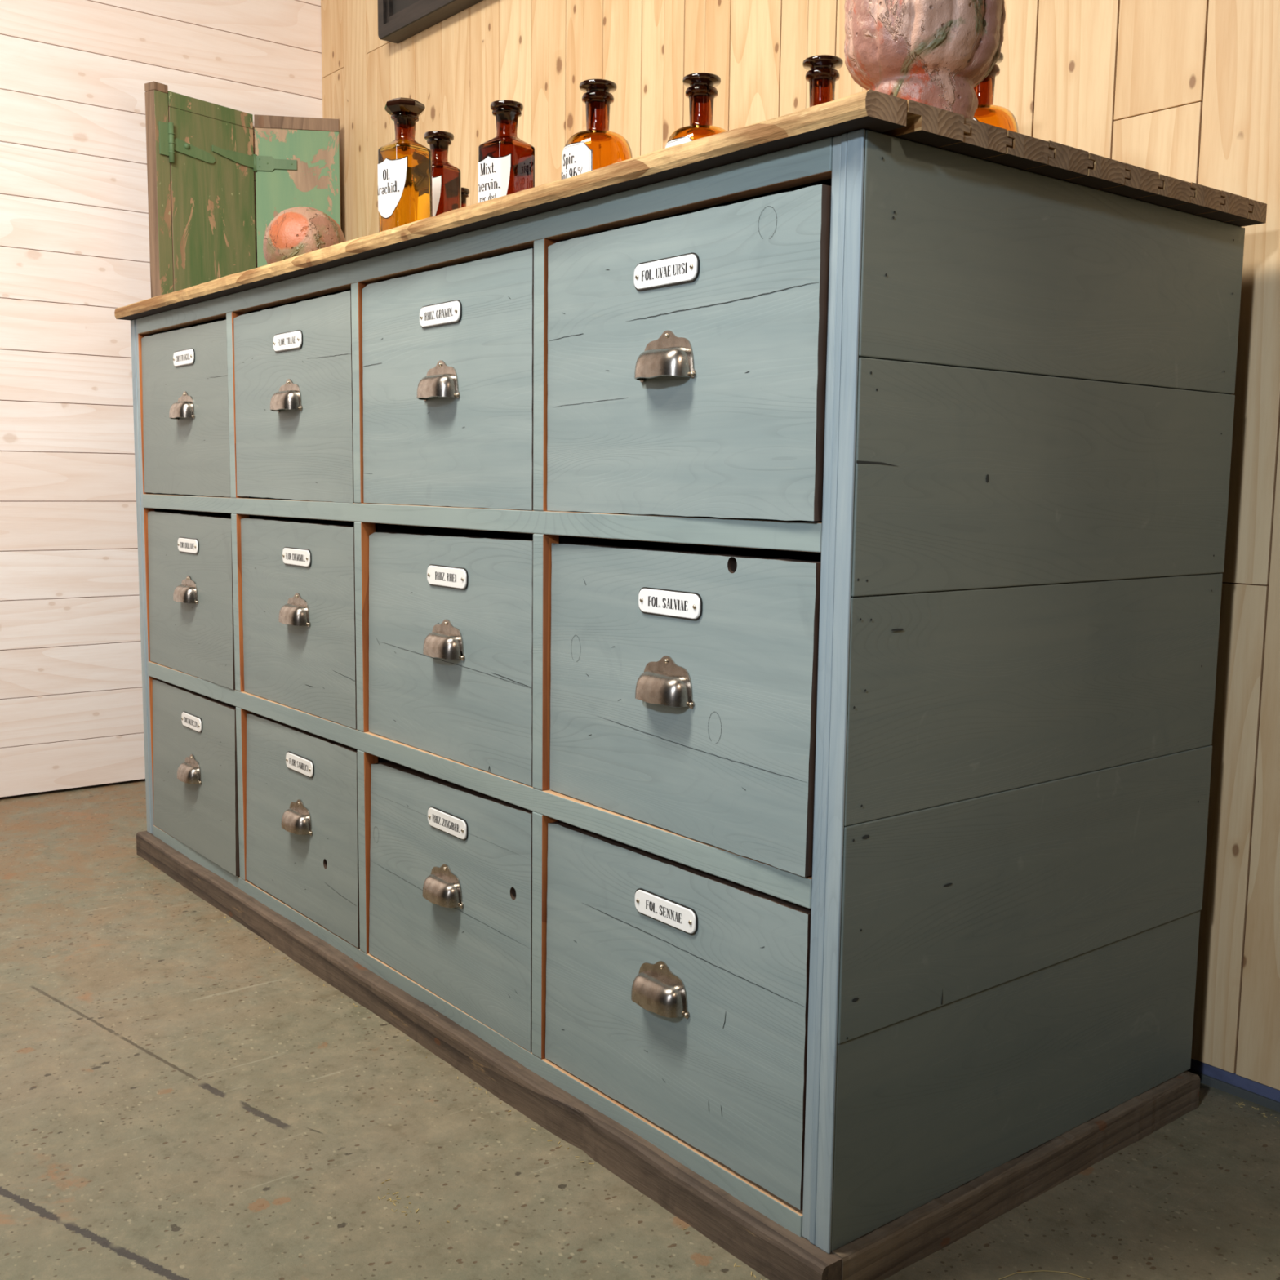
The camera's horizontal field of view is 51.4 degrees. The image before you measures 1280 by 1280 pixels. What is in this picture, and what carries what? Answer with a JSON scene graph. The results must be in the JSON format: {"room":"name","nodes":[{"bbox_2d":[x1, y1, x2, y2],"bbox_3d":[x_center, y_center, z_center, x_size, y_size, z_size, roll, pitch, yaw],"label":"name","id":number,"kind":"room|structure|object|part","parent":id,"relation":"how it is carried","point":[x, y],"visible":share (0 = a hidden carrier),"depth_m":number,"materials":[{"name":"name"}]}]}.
{"room":"pharmacy","nodes":[
{"label":"pharmacy","id":0,"kind":"room"},
{"bbox_2d":[0,0,322,797],"bbox_3d":[-2.626,-0.930,2.143,4.596,2.812,0.036,-5,9,-39],"label":"wall","id":1,"kind":"structure","parent":0,"point":[74,231],"depth_m":3.20,"materials":[{"name":"beige wood"}]},
{"bbox_2d":[0,778,1279,1279],"bbox_3d":[-0.849,0.778,0.138,4.644,0.048,5.749,-5,9,-39],"label":"floor","id":2,"kind":"structure","parent":0,"point":[182,1097],"depth_m":1.54,"materials":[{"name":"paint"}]},
{"bbox_2d":[377,1178,449,1224],"bbox_3d":[-0.251,0.607,1.427,0.033,0.001,0.116,-5,9,-42],"label":"wood shavings","id":3,"kind":"object","parent":2,"relation":"on","point":[396,1193],"visible":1,"depth_m":1.44,"materials":[{"name":"beige wood"}]},
{"bbox_2d":[224,915,761,1279],"bbox_3d":[-0.312,0.559,1.829,0.014,0.001,1.384,-5,9,-39],"label":"wood shavings","id":4,"kind":"object","parent":2,"relation":"on","point":[224,916],"visible":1,"depth_m":1.64,"materials":[{"name":"brown wood"}]},
{"bbox_2d":[114,89,1266,1279],"bbox_3d":[-0.159,-0.031,2.135,0.693,1.103,1.946,-5,9,-39],"label":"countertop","id":5,"kind":"structure","parent":2,"relation":"on","point":[708,645],"depth_m":1.45,"materials":[{"name":"paint"}]},
{"bbox_3d":[-0.839,-0.428,2.421,0.024,0.050,0.092,-5,9,-38],"label":"cup handle","id":6,"kind":"part","parent":5,"relation":"part of","materials":[{"name":"silver metal"}]},
{"bbox_3d":[-0.831,-0.514,2.418,0.005,0.028,0.106,-5,9,-38],"label":"name plate","id":7,"kind":"part","parent":5,"relation":"part of","materials":[{"name":"white ceramic"}]},
{"bbox_3d":[-0.848,-0.095,2.466,0.024,0.050,0.092,-5,9,-38],"label":"cup handle","id":8,"kind":"part","parent":5,"relation":"part of","materials":[{"name":"silver metal"}]},
{"bbox_3d":[-0.619,-0.438,2.622,0.575,0.304,0.446,-5,9,-39],"label":"drawer","id":9,"kind":"part","parent":5,"relation":"part of","materials":[{"name":"paint"}]},
{"bbox_3d":[-0.839,-0.175,2.463,0.005,0.028,0.106,-5,9,-38],"label":"name plate","id":10,"kind":"part","parent":5,"relation":"part of","materials":[{"name":"white metal"}]},
{"bbox_3d":[-0.855,0.241,2.505,0.024,0.050,0.092,-5,9,-38],"label":"cup handle","id":11,"kind":"part","parent":5,"relation":"part of","materials":[{"name":"silver metal"}]},
{"bbox_3d":[-0.738,-0.139,2.892,0.639,1.034,0.019,-5,9,-39],"label":"panel","id":12,"kind":"part","parent":5,"relation":"part of","materials":[{"name":"paint"}]},
{"bbox_3d":[-0.624,-0.103,2.661,0.578,0.301,0.445,-5,9,-39],"label":"drawer","id":13,"kind":"part","parent":5,"relation":"part of","materials":[{"name":"paint"}]},
{"bbox_3d":[-0.845,0.154,2.503,0.005,0.028,0.106,-5,9,-38],"label":"name plate","id":14,"kind":"part","parent":5,"relation":"part of","materials":[{"name":"white metal"}]},
{"bbox_3d":[-0.630,0.232,2.699,0.582,0.302,0.445,-5,9,-39],"label":"drawer","id":15,"kind":"part","parent":5,"relation":"part of","materials":[{"name":"paint"}]},
{"bbox_2d":[144,81,341,297],"bbox_3d":[-0.996,-0.487,3.389,0.479,1.694,0.115,-4,8,-35],"label":"wooden shutter","id":16,"kind":"object","parent":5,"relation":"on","point":[202,162],"visible":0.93,"depth_m":3.29,"materials":[{"name":"green paint"}]},
{"bbox_3d":[-1.153,-0.472,3.240,0.036,1.694,0.039,5,8,34],"label":"edge post","id":17,"kind":"part","parent":16,"relation":"part of","materials":[{"name":"green paint"}]},
{"bbox_3d":[-0.556,-0.382,2.070,0.024,0.050,0.092,-5,9,-38],"label":"cup handle","id":18,"kind":"part","parent":5,"relation":"part of","materials":[{"name":"silver metal"}]},
{"bbox_3d":[-0.549,-0.465,2.067,0.005,0.028,0.106,-5,9,-38],"label":"name plate","id":19,"kind":"part","parent":5,"relation":"part of","materials":[{"name":"white ceramic"}]},
{"bbox_3d":[-0.327,-0.389,2.261,0.576,0.303,0.433,-5,9,-39],"label":"drawer","id":20,"kind":"part","parent":5,"relation":"part of","materials":[{"name":"paint"}]},
{"bbox_3d":[-0.551,-0.049,2.101,0.024,0.050,0.092,-5,9,-38],"label":"cup handle","id":21,"kind":"part","parent":5,"relation":"part of","materials":[{"name":"silver metal"}]},
{"bbox_3d":[-0.559,0.283,2.143,0.024,0.050,0.092,-5,9,-38],"label":"cup handle","id":22,"kind":"part","parent":5,"relation":"part of","materials":[{"name":"silver metal"}]},
{"bbox_3d":[-0.543,-0.131,2.097,0.005,0.028,0.106,-5,9,-38],"label":"name plate","id":23,"kind":"part","parent":5,"relation":"part of","materials":[{"name":"white ceramic"}]},
{"bbox_3d":[-0.331,-0.057,2.300,0.576,0.301,0.433,-5,9,-39],"label":"drawer","id":24,"kind":"part","parent":5,"relation":"part of","materials":[{"name":"paint"}]},
{"bbox_3d":[-0.549,0.201,2.140,0.005,0.028,0.106,-5,9,-38],"label":"name plate","id":25,"kind":"part","parent":5,"relation":"part of","materials":[{"name":"white metal"}]},
{"bbox_3d":[-0.335,0.277,2.340,0.577,0.301,0.433,-5,9,-39],"label":"drawer","id":26,"kind":"part","parent":5,"relation":"part of","materials":[{"name":"paint"}]},
{"bbox_2d":[262,206,346,264],"bbox_3d":[-0.578,-0.678,2.295,0.143,0.133,0.141,-5,9,-39],"label":"ball","id":27,"kind":"object","parent":5,"relation":"on","point":[298,230],"visible":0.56,"depth_m":2.24,"materials":[{"name":"orange stone"}]},
{"bbox_2d":[377,97,432,232],"bbox_3d":[-0.334,-0.662,1.891,0.066,0.204,0.067,7,9,41],"label":"bottle","id":28,"kind":"object","parent":5,"relation":"on","point":[405,171],"visible":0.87,"depth_m":1.87,"materials":[{"name":"orange glass"}]},
{"bbox_3d":[-0.266,-0.336,1.713,0.024,0.050,0.092,-5,9,-38],"label":"cup handle","id":29,"kind":"part","parent":5,"relation":"part of","materials":[{"name":"silver metal"}]},
{"bbox_3d":[-0.259,-0.419,1.711,0.005,0.028,0.106,-5,9,-38],"label":"name plate","id":30,"kind":"part","parent":5,"relation":"part of","materials":[{"name":"white metal"}]},
{"bbox_2d":[423,130,461,216],"bbox_3d":[-0.306,-0.672,2.024,0.058,0.192,0.059,6,9,40],"label":"bottle","id":31,"kind":"object","parent":5,"relation":"on","point":[446,178],"visible":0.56,"depth_m":2.00,"materials":[{"name":"brown glass"}]},
{"bbox_3d":[-0.271,0.329,1.791,0.024,0.050,0.092,-5,9,-38],"label":"cup handle","id":32,"kind":"part","parent":5,"relation":"part of","materials":[{"name":"silver metal"}]},
{"bbox_3d":[-0.264,-0.002,1.750,0.024,0.050,0.092,-5,9,-37],"label":"cup handle","id":33,"kind":"part","parent":5,"relation":"part of","materials":[{"name":"silver metal"}]},
{"bbox_3d":[-0.255,-0.083,1.746,0.005,0.028,0.106,-4,9,-37],"label":"name plate","id":34,"kind":"part","parent":5,"relation":"part of","materials":[{"name":"white ceramic"}]},
{"bbox_3d":[-0.260,0.246,1.785,0.005,0.028,0.106,-5,9,-37],"label":"name plate","id":35,"kind":"part","parent":5,"relation":"part of","materials":[{"name":"white ceramic"}]},
{"bbox_3d":[-0.038,-0.346,1.905,0.576,0.306,0.435,-5,9,-39],"label":"drawer","id":36,"kind":"part","parent":5,"relation":"part of","materials":[{"name":"paint"}]},
{"bbox_3d":[-0.046,0.323,1.985,0.576,0.304,0.435,-5,9,-39],"label":"drawer","id":37,"kind":"part","parent":5,"relation":"part of","materials":[{"name":"paint"}]},
{"bbox_3d":[-0.042,-0.010,1.945,0.575,0.299,0.435,-5,9,-39],"label":"drawer","id":38,"kind":"part","parent":5,"relation":"part of","materials":[{"name":"paint"}]},
{"bbox_2d":[461,186,469,207],"bbox_3d":[-0.288,-0.655,2.133,0.050,0.134,0.050,-5,9,-39],"label":"bottle","id":39,"kind":"object","parent":5,"relation":"on","point":[464,192],"visible":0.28,"depth_m":2.12,"materials":[{"name":"brown glass"}]},
{"bbox_3d":[-0.410,0.482,2.012,0.024,0.026,1.837,-5,9,-39],"label":"rail","id":40,"kind":"part","parent":5,"relation":"part of","materials":[{"name":"paint"}]},
{"bbox_3d":[-0.406,0.148,1.973,0.024,0.029,1.837,-5,9,-39],"label":"rail","id":41,"kind":"part","parent":5,"relation":"part of","materials":[{"name":"paint"}]},
{"bbox_3d":[-0.402,-0.185,1.933,0.024,0.027,1.837,-5,9,-39],"label":"rail","id":42,"kind":"part","parent":5,"relation":"part of","materials":[{"name":"paint"}]},
{"bbox_3d":[-0.397,-0.522,1.893,0.024,0.029,1.837,-5,9,-39],"label":"rail","id":43,"kind":"part","parent":5,"relation":"part of","materials":[{"name":"paint"}]},
{"bbox_2d":[477,100,534,203],"bbox_3d":[-0.180,-0.635,1.798,0.067,0.175,0.068,7,9,41],"label":"bottle","id":44,"kind":"object","parent":5,"relation":"on","point":[506,162],"visible":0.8,"depth_m":1.77,"materials":[{"name":"brown glass"}]},
{"bbox_3d":[-0.151,-0.044,2.155,0.625,1.034,1.875,-5,9,-39],"label":"frame","id":45,"kind":"part","parent":5,"relation":"part of","materials":[{"name":"blue"}]},
{"bbox_2d":[561,79,632,179],"bbox_3d":[-0.058,-0.651,1.811,0.097,0.206,0.096,-5,9,-39],"label":"bottle","id":46,"kind":"object","parent":5,"relation":"on","point":[596,147],"visible":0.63,"depth_m":1.78,"materials":[{"name":"orange glass"}]},
{"bbox_3d":[0.015,0.374,1.437,0.024,0.050,0.092,-5,9,-38],"label":"cup handle","id":47,"kind":"part","parent":5,"relation":"part of","materials":[{"name":"silver metal"}]},
{"bbox_3d":[0.020,0.042,1.397,0.024,0.050,0.092,-4,8,-37],"label":"cup handle","id":48,"kind":"part","parent":5,"relation":"part of","materials":[{"name":"silver metal"}]},
{"bbox_3d":[0.019,-0.291,1.355,0.024,0.050,0.092,-4,9,-37],"label":"cup handle","id":49,"kind":"part","parent":5,"relation":"part of","materials":[{"name":"silver metal"}]},
{"bbox_3d":[0.026,0.292,1.430,0.005,0.028,0.106,-5,9,-38],"label":"name plate","id":50,"kind":"part","parent":5,"relation":"part of","materials":[{"name":"white ceramic"}]},
{"bbox_3d":[0.025,-0.375,1.354,0.005,0.028,0.106,-4,9,-37],"label":"name plate","id":51,"kind":"part","parent":5,"relation":"part of","materials":[{"name":"white ceramic"}]},
{"bbox_3d":[0.030,-0.038,1.392,0.005,0.028,0.106,-4,8,-37],"label":"name plate","id":52,"kind":"part","parent":5,"relation":"part of","materials":[{"name":"white ceramic"}]},
{"bbox_3d":[0.244,0.369,1.627,0.575,0.301,0.440,-5,9,-39],"label":"drawer","id":53,"kind":"part","parent":5,"relation":"part of","materials":[{"name":"paint"}]},
{"bbox_3d":[0.246,0.037,1.585,0.581,0.298,0.440,-5,9,-39],"label":"drawer","id":54,"kind":"part","parent":5,"relation":"part of","materials":[{"name":"paint"}]},
{"bbox_3d":[0.249,-0.299,1.545,0.583,0.304,0.440,-5,9,-39],"label":"drawer","id":55,"kind":"part","parent":5,"relation":"part of","materials":[{"name":"paint"}]},
{"bbox_2d":[114,89,1266,319],"bbox_3d":[-0.154,-0.567,2.070,0.688,0.023,1.946,-5,9,-39],"label":"countertop","id":56,"kind":"structure","parent":5,"relation":"on","point":[872,110],"depth_m":1.34,"materials":[{"name":"brown"}]},
{"bbox_2d":[665,72,727,147],"bbox_3d":[0.081,-0.645,1.778,0.097,0.206,0.096,-5,9,-39],"label":"bottle","id":57,"kind":"object","parent":5,"relation":"on","point":[701,91],"visible":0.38,"depth_m":1.75,"materials":[{"name":"orange glass"}]},
{"bbox_2d":[802,54,843,106],"bbox_3d":[0.231,-0.634,1.700,0.097,0.206,0.096,-5,9,-39],"label":"bottle","id":58,"kind":"object","parent":5,"relation":"on","point":[822,75],"visible":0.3,"depth_m":1.68,"materials":[{"name":"brown glass"}]},
{"bbox_2d":[844,0,1005,119],"bbox_3d":[0.263,-0.576,1.235,0.154,0.202,0.154,4,7,24],"label":"urn","id":59,"kind":"object","parent":5,"relation":"on","point":[935,53],"visible":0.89,"depth_m":1.19,"materials":[{"name":"ceramic"}]},
{"bbox_2d":[973,52,1018,133],"bbox_3d":[0.426,-0.628,1.671,0.097,0.206,0.096,-5,9,-39],"label":"bottle","id":60,"kind":"object","parent":5,"relation":"on","point":[986,112],"visible":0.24,"depth_m":1.64,"materials":[{"name":"orange glass"}]},
{"bbox_3d":[0.441,0.050,1.420,0.661,1.034,0.020,-5,9,-39],"label":"panel","id":61,"kind":"part","parent":5,"relation":"part of","materials":[{"name":"paint"}]},
{"bbox_2d":[999,1270,1089,1279],"bbox_3d":[0.398,0.628,1.315,0.090,0.001,0.015,1,7,-1],"label":"strand","id":62,"kind":"object","parent":2,"relation":"on","point":[1039,1270],"visible":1,"depth_m":1.32,"materials":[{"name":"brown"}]},
{"bbox_2d":[1235,1102,1278,1123],"bbox_3d":[0.791,0.594,1.647,0.021,0.001,0.108,-4,8,-33],"label":"wood shavings","id":63,"kind":"object","parent":2,"relation":"on","point":[1242,1102],"visible":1,"depth_m":1.67,"materials":[{"name":"beige wood"}]},
{"bbox_2d":[320,0,1279,1089],"bbox_3d":[0.956,-0.804,1.356,0.036,2.792,5.695,-5,9,-39],"label":"wall","id":64,"kind":"structure","parent":0,"point":[1188,91],"depth_m":1.76,"materials":[{"name":"brown wood"}]},
{"bbox_2d":[377,0,483,43],"bbox_3d":[-0.317,-1.686,2.788,0.047,0.614,0.907,-5,9,-39],"label":"framed board","id":65,"kind":"object","parent":64,"relation":"attached to","point":[398,20],"visible":1,"depth_m":3.06,"materials":[{"name":"black wood"}]},
{"bbox_3d":[-0.315,-1.687,2.789,0.019,0.542,0.835,-5,9,-39],"label":"panel","id":66,"kind":"part","parent":65,"relation":"part of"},
{"bbox_3d":[-0.316,-1.687,2.789,0.036,0.557,0.850,-5,9,-39],"label":"moulding","id":67,"kind":"part","parent":65,"relation":"part of","materials":[{"name":"black wood"}]},
{"bbox_2d":[1186,1069,1279,1112],"bbox_3d":[0.933,0.606,1.522,0.023,0.014,5.689,-5,9,-39],"label":"trim","id":68,"kind":"structure","parent":64,"relation":"attached to","point":[1255,1098],"depth_m":1.71,"materials":[{"name":"grey"}]},
{"bbox_2d":[1190,1057,1279,1102],"bbox_3d":[0.931,0.589,1.518,0.010,0.023,5.689,-5,9,-39],"label":"trim","id":69,"kind":"structure","parent":64,"relation":"attached to","point":[1238,1081],"depth_m":1.71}
]}

